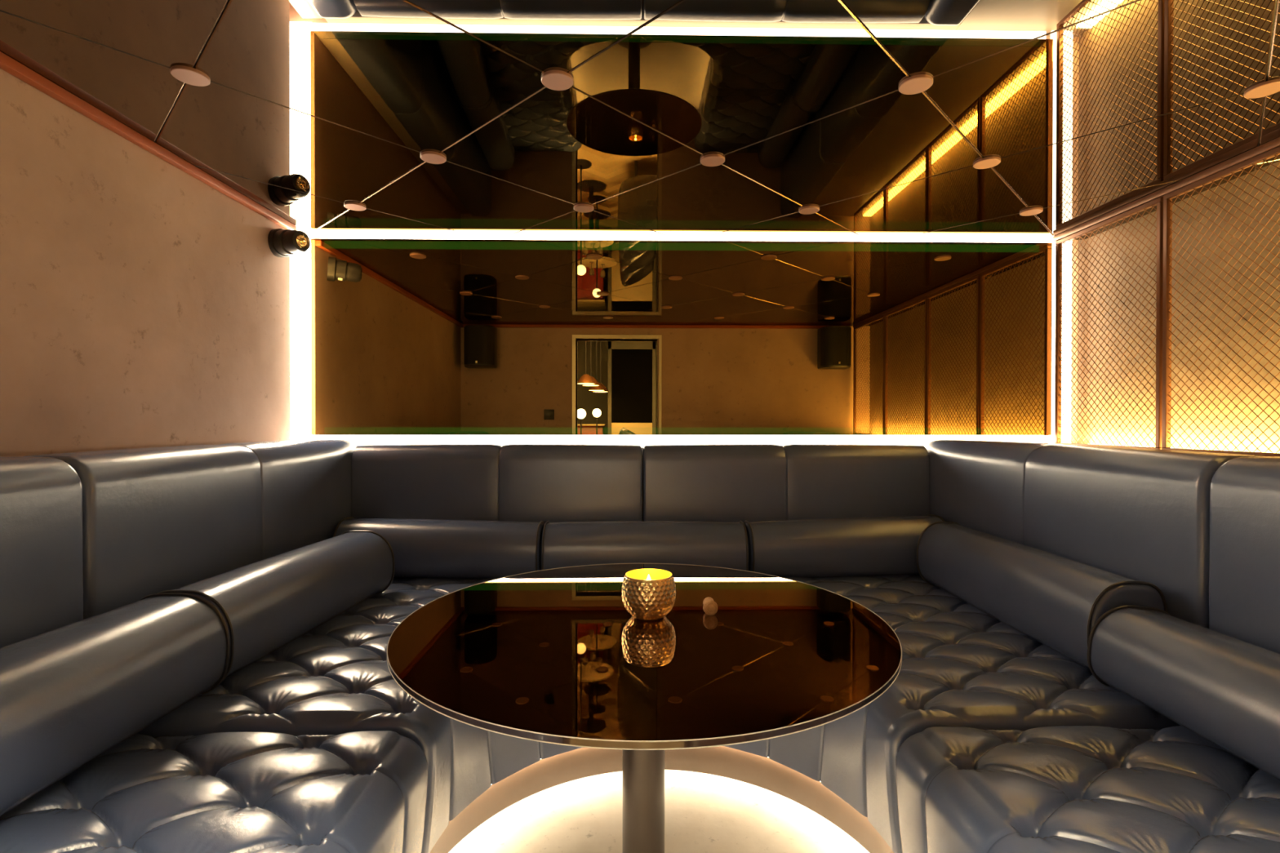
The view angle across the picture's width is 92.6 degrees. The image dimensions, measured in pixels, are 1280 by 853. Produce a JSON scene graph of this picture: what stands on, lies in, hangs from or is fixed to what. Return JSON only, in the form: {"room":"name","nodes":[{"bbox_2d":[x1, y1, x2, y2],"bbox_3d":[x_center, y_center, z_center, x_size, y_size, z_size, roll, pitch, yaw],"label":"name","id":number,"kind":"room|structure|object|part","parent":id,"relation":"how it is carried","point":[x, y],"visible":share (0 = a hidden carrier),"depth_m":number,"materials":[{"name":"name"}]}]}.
{"room":"entertainment venue","nodes":[
{"label":"entertainment venue","id":0,"kind":"room"},
{"bbox_2d":[0,68,290,457],"bbox_3d":[-1.884,0.003,1.745,0.300,2.350,3.350,0,0,-1],"label":"wall","id":1,"kind":"structure","parent":0,"point":[143,304],"depth_m":2.06,"materials":[{"name":"paint"}]},
{"bbox_2d":[0,51,296,230],"bbox_3d":[-1.715,-0.983,1.657,0.033,0.030,2.818,0,0,-1],"label":"trim","id":2,"kind":"structure","parent":1,"relation":"attached to","point":[7,64],"depth_m":2.03,"materials":[{"name":"brown"}]},
{"bbox_2d":[267,228,310,257],"bbox_3d":[-1.664,-0.882,2.911,0.180,0.134,0.132,0,0,25],"label":"spotlight","id":3,"kind":"object","parent":1,"relation":"attached to","point":[282,242],"visible":1,"depth_m":2.87,"materials":[{"name":"black plastic"}]},
{"bbox_2d":[0,0,1279,239],"bbox_3d":[0.249,-1.027,1.773,4.565,0.060,3.350,0,0,-1],"label":"ceiling","id":4,"kind":"structure","parent":0,"point":[1089,109],"depth_m":1.90,"materials":[{"name":"mirror"}]},
{"bbox_2d":[169,65,210,86],"bbox_3d":[-1.275,-0.994,1.735,0.092,0.009,0.092,0,0,-1],"label":"ceiling disc","id":5,"kind":"object","parent":4,"relation":"attached to","point":[186,74],"visible":1,"depth_m":1.73,"materials":[{"name":"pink metal"}]},
{"bbox_2d":[343,201,365,210],"bbox_3d":[-1.296,-1.000,2.780,0.092,0.009,0.092,0,0,-1],"label":"ceiling disc","id":6,"kind":"object","parent":4,"relation":"attached to","point":[349,205],"visible":1,"depth_m":2.76,"materials":[{"name":"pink metal"}]},
{"bbox_2d":[420,151,446,164],"bbox_3d":[-0.766,-0.996,2.268,0.092,0.009,0.092,0,0,-1],"label":"ceiling disc","id":7,"kind":"object","parent":4,"relation":"attached to","point":[430,157],"visible":1,"depth_m":2.26,"materials":[{"name":"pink metal"}]},
{"bbox_2d":[541,70,573,90],"bbox_3d":[-0.237,-0.993,1.755,0.092,0.009,0.092,0,0,-1],"label":"ceiling disc","id":8,"kind":"object","parent":4,"relation":"attached to","point":[557,80],"visible":1,"depth_m":1.75,"materials":[{"name":"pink metal"}]},
{"bbox_2d":[573,204,593,212],"bbox_3d":[-0.258,-0.999,2.800,0.092,0.009,0.092,0,0,-1],"label":"ceiling disc","id":9,"kind":"object","parent":4,"relation":"attached to","point":[579,207],"visible":1,"depth_m":2.79,"materials":[{"name":"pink metal"}]},
{"bbox_2d":[700,153,724,166],"bbox_3d":[0.271,-0.996,2.288,0.092,0.009,0.092,0,0,-1],"label":"ceiling disc","id":10,"kind":"object","parent":4,"relation":"attached to","point":[708,160],"visible":1,"depth_m":2.28,"materials":[{"name":"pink metal"}]},
{"bbox_2d":[798,205,819,214],"bbox_3d":[0.780,-0.998,2.821,0.092,0.009,0.092,0,0,-1],"label":"ceiling disc","id":11,"kind":"object","parent":4,"relation":"attached to","point":[806,210],"visible":1,"depth_m":2.81,"materials":[{"name":"orange metal"}]},
{"bbox_2d":[898,74,933,94],"bbox_3d":[0.801,-0.992,1.776,0.092,0.009,0.092,0,0,-1],"label":"ceiling disc","id":12,"kind":"object","parent":4,"relation":"attached to","point":[915,84],"visible":1,"depth_m":1.76,"materials":[{"name":"orange metal"}]},
{"bbox_2d":[973,156,1000,168],"bbox_3d":[1.309,-0.995,2.309,0.092,0.009,0.092,0,0,-1],"label":"ceiling disc","id":13,"kind":"object","parent":4,"relation":"attached to","point":[988,162],"visible":1,"depth_m":2.30,"materials":[{"name":"orange metal"}]},
{"bbox_2d":[1019,207,1043,216],"bbox_3d":[1.818,-0.998,2.842,0.092,0.009,0.092,0,0,-1],"label":"ceiling disc","id":14,"kind":"object","parent":4,"relation":"attached to","point":[1034,211],"visible":1,"depth_m":2.83,"materials":[{"name":"orange metal"}]},
{"bbox_2d":[1244,79,1279,98],"bbox_3d":[1.838,-0.991,1.797,0.092,0.009,0.092,0,0,-1],"label":"ceiling disc","id":15,"kind":"object","parent":4,"relation":"attached to","point":[1272,86],"visible":1,"depth_m":1.79,"materials":[{"name":"orange metal"}]},
{"bbox_2d":[448,769,869,852],"bbox_3d":[0.320,1.205,1.813,4.500,0.050,3.400,0,0,-1],"label":"floor","id":16,"kind":"structure","parent":0,"point":[704,813],"depth_m":1.82,"materials":[{"name":"concrete"}]},
{"bbox_2d":[0,730,427,852],"bbox_3d":[-0.945,0.953,0.872,0.902,0.463,1.202,0,0,-1],"label":"seat","id":17,"kind":"object","parent":16,"relation":"on","point":[242,792],"visible":0.85,"depth_m":1.22,"materials":[{"name":"leather"}]},
{"bbox_2d":[0,457,83,648],"bbox_3d":[-1.498,0.427,0.912,0.216,0.704,1.297,0,0,-1],"label":"backrest cushion","id":18,"kind":"object","parent":17,"relation":"attached to","point":[42,535],"visible":0.48,"depth_m":1.43,"materials":[{"name":"leather"}]},
{"bbox_2d":[0,592,230,815],"bbox_3d":[-1.241,0.587,1.061,0.274,0.282,1.156,0,0,1],"label":"bolster","id":19,"kind":"object","parent":17,"relation":"on","point":[71,694],"visible":1,"depth_m":1.28,"materials":[{"name":"leather"}]},
{"bbox_2d":[136,577,583,852],"bbox_3d":[-0.688,0.936,2.262,1.461,0.481,1.557,0,0,-1],"label":"seat","id":20,"kind":"object","parent":16,"relation":"on","point":[335,678],"visible":0.34,"depth_m":1.67,"materials":[{"name":"leather"}]},
{"bbox_2d":[22,439,355,619],"bbox_3d":[-1.521,0.418,2.369,0.216,0.704,1.605,0,0,-1],"label":"backrest cushion","id":21,"kind":"object","parent":20,"relation":"attached to","point":[155,520],"visible":0.49,"depth_m":1.96,"materials":[{"name":"leather"}]},
{"bbox_2d":[157,530,395,683],"bbox_3d":[-1.200,0.582,2.130,0.263,0.279,0.951,0,0,4],"label":"bolster","id":22,"kind":"object","parent":20,"relation":"on","point":[264,606],"visible":0.76,"depth_m":1.97,"materials":[{"name":"leather"}]},
{"bbox_2d":[333,516,544,579],"bbox_3d":[-0.925,0.577,2.870,0.936,0.294,0.254,0,0,-1],"label":"bolster","id":23,"kind":"object","parent":20,"relation":"on","point":[458,549],"visible":0.68,"depth_m":2.77,"materials":[{"name":"leather"}]},
{"bbox_2d":[351,444,642,524],"bbox_3d":[-0.711,0.428,3.111,1.442,0.677,0.161,0,0,-1],"label":"backrest cushion","id":24,"kind":"object","parent":20,"relation":"attached to","point":[512,482],"visible":0.55,"depth_m":3.04,"materials":[{"name":"leather"}]},
{"bbox_2d":[541,520,748,570],"bbox_3d":[0.022,0.588,2.877,0.944,0.274,0.249,0,0,-1],"label":"bolster","id":25,"kind":"object","parent":20,"relation":"on","point":[725,544],"visible":0.62,"depth_m":2.77,"materials":[{"name":"leather"}]},
{"bbox_2d":[386,563,902,852],"bbox_3d":[0.008,0.812,1.420,1.102,0.739,1.102,0,0,-1],"label":"round table","id":26,"kind":"object","parent":16,"relation":"on","point":[555,655],"visible":0.91,"depth_m":1.18,"materials":[{"name":"brown glass"}]},
{"bbox_2d":[621,568,675,620],"bbox_3d":[0.021,0.394,1.431,0.127,0.098,0.127,0,0,-21],"label":"candle holder","id":27,"kind":"object","parent":26,"relation":"on","point":[647,594],"visible":1,"depth_m":1.38,"materials":[{"name":"gold metal"}]},
{"bbox_2d":[702,597,717,615],"bbox_3d":[0.166,0.427,1.455,0.035,0.035,0.050,0,0,-1],"label":"cork","id":28,"kind":"object","parent":26,"relation":"on","point":[710,606],"visible":1,"depth_m":1.43,"materials":[{"name":"beige wood"}]},
{"bbox_2d":[430,746,894,852],"bbox_3d":[0.058,1.127,1.198,1.280,0.112,1.840,0,0,-1],"label":"plinth","id":29,"kind":"object","parent":16,"relation":"on","point":[761,771],"visible":0.59,"depth_m":1.95,"materials":[{"name":"brown laminate"}]},
{"bbox_2d":[724,573,1180,852],"bbox_3d":[0.756,0.937,2.286,1.428,0.481,1.557,0,0,-1],"label":"seat","id":30,"kind":"object","parent":16,"relation":"on","point":[962,666],"visible":0.42,"depth_m":1.72,"materials":[{"name":"leather"}]},
{"bbox_2d":[643,444,929,522],"bbox_3d":[0.737,0.429,3.135,1.440,0.677,0.161,0,0,-1],"label":"backrest cushion","id":31,"kind":"object","parent":30,"relation":"attached to","point":[701,482],"visible":0.5,"depth_m":3.06,"materials":[{"name":"leather"}]},
{"bbox_2d":[743,514,944,577],"bbox_3d":[0.965,0.575,2.904,0.929,0.302,0.259,0,0,-1],"label":"bolster","id":32,"kind":"object","parent":30,"relation":"on","point":[821,548],"visible":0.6,"depth_m":2.79,"materials":[{"name":"leather"}]},
{"bbox_2d":[916,521,1168,669],"bbox_3d":[1.361,0.576,2.231,0.238,0.294,1.062,0,0,-1],"label":"bolster","id":33,"kind":"object","parent":30,"relation":"on","point":[1056,602],"visible":0.83,"depth_m":2.02,"materials":[{"name":"leather"}]},
{"bbox_2d":[924,440,1262,628],"bbox_3d":[1.570,0.420,2.419,0.216,0.704,1.605,0,0,-1],"label":"backrest cushion","id":34,"kind":"object","parent":30,"relation":"attached to","point":[1138,514],"visible":0.44,"depth_m":1.98,"materials":[{"name":"leather"}]},
{"bbox_2d":[895,725,1279,852],"bbox_3d":[1.058,0.955,0.904,0.869,0.463,1.202,0,0,-1],"label":"seat","id":35,"kind":"object","parent":16,"relation":"on","point":[1055,788],"visible":0.88,"depth_m":1.25,"materials":[{"name":"leather"}]},
{"bbox_2d":[1087,604,1279,780],"bbox_3d":[1.349,0.612,1.103,0.258,0.242,1.157,0,0,-1],"label":"bolster","id":36,"kind":"object","parent":35,"relation":"on","point":[1224,690],"visible":1,"depth_m":1.39,"materials":[{"name":"leather"}]},
{"bbox_2d":[1208,456,1279,653],"bbox_3d":[1.594,0.429,0.962,0.216,0.704,1.297,0,0,-1],"label":"backrest cushion","id":37,"kind":"object","parent":35,"relation":"attached to","point":[1244,549],"visible":0.59,"depth_m":1.50,"materials":[{"name":"leather"}]},
{"bbox_2d":[355,240,1077,520],"bbox_3d":[0.223,-0.005,3.379,4.565,2.350,0.150,0,0,-1],"label":"wall","id":38,"kind":"structure","parent":0,"point":[1046,437],"depth_m":3.34,"materials":[{"name":"paint"}]},
{"bbox_2d":[289,234,1071,444],"bbox_3d":[0.227,-0.452,3.260,4.160,1.105,0.080,0,0,-1],"label":"wall mirror","id":39,"kind":"object","parent":38,"relation":"attached to","point":[409,336],"depth_m":3.22,"materials":[{"name":"brown mirror"}]},
{"bbox_3d":[-1.784,-0.453,3.211,0.135,1.105,0.015,0,0,-1],"label":"light strip","id":40,"kind":"part","parent":39,"relation":"part of","materials":[{"name":"white plastic"}]},
{"bbox_3d":[0.223,0.071,3.247,3.878,0.050,0.015,0,0,-1],"label":"light strip","id":41,"kind":"part","parent":39,"relation":"part of","materials":[{"name":"white plastic"}]},
{"bbox_3d":[0.238,-0.992,3.241,3.906,0.024,0.015,0,0,-1],"label":"light strip","id":42,"kind":"part","parent":39,"relation":"part of","materials":[{"name":"white plastic"}]},
{"bbox_3d":[2.251,-0.450,3.277,0.113,1.105,0.015,0,0,-1],"label":"light strip","id":43,"kind":"part","parent":39,"relation":"part of","materials":[{"name":"white plastic"}]},
{"bbox_2d":[1076,160,1279,453],"bbox_3d":[2.471,0.007,1.815,0.120,2.350,3.350,0,0,-1],"label":"wall","id":44,"kind":"structure","parent":0,"point":[1275,283],"depth_m":2.63,"materials":[{"name":"grey paint"}]},
{"bbox_2d":[1053,137,1279,241],"bbox_3d":[2.222,-0.980,1.798,0.036,0.030,2.865,0,0,-1],"label":"trim","id":45,"kind":"structure","parent":44,"relation":"attached to","point":[1275,143],"depth_m":2.49,"materials":[{"name":"orange metal"}]},
{"bbox_3d":[2.061,0.140,1.810,0.700,0.042,3.050,0,0,-1],"label":"trim","id":46,"kind":"structure","parent":44,"relation":"attached to","visible":0},
{"bbox_2d":[1054,196,1164,449],"bbox_3d":[2.204,-0.432,2.904,0.024,1.079,0.638,0,0,-1],"label":"mesh panel","id":47,"kind":"object","parent":46,"relation":"on","point":[1158,202],"visible":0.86,"depth_m":2.86,"materials":[{"name":"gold metal"}]},
{"bbox_2d":[1161,146,1279,456],"bbox_3d":[2.214,-0.428,2.231,0.024,1.079,0.683,0,0,-1],"label":"mesh panel","id":48,"kind":"object","parent":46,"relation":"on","point":[1167,286],"visible":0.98,"depth_m":2.36,"materials":[{"name":"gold metal"}]}
]}

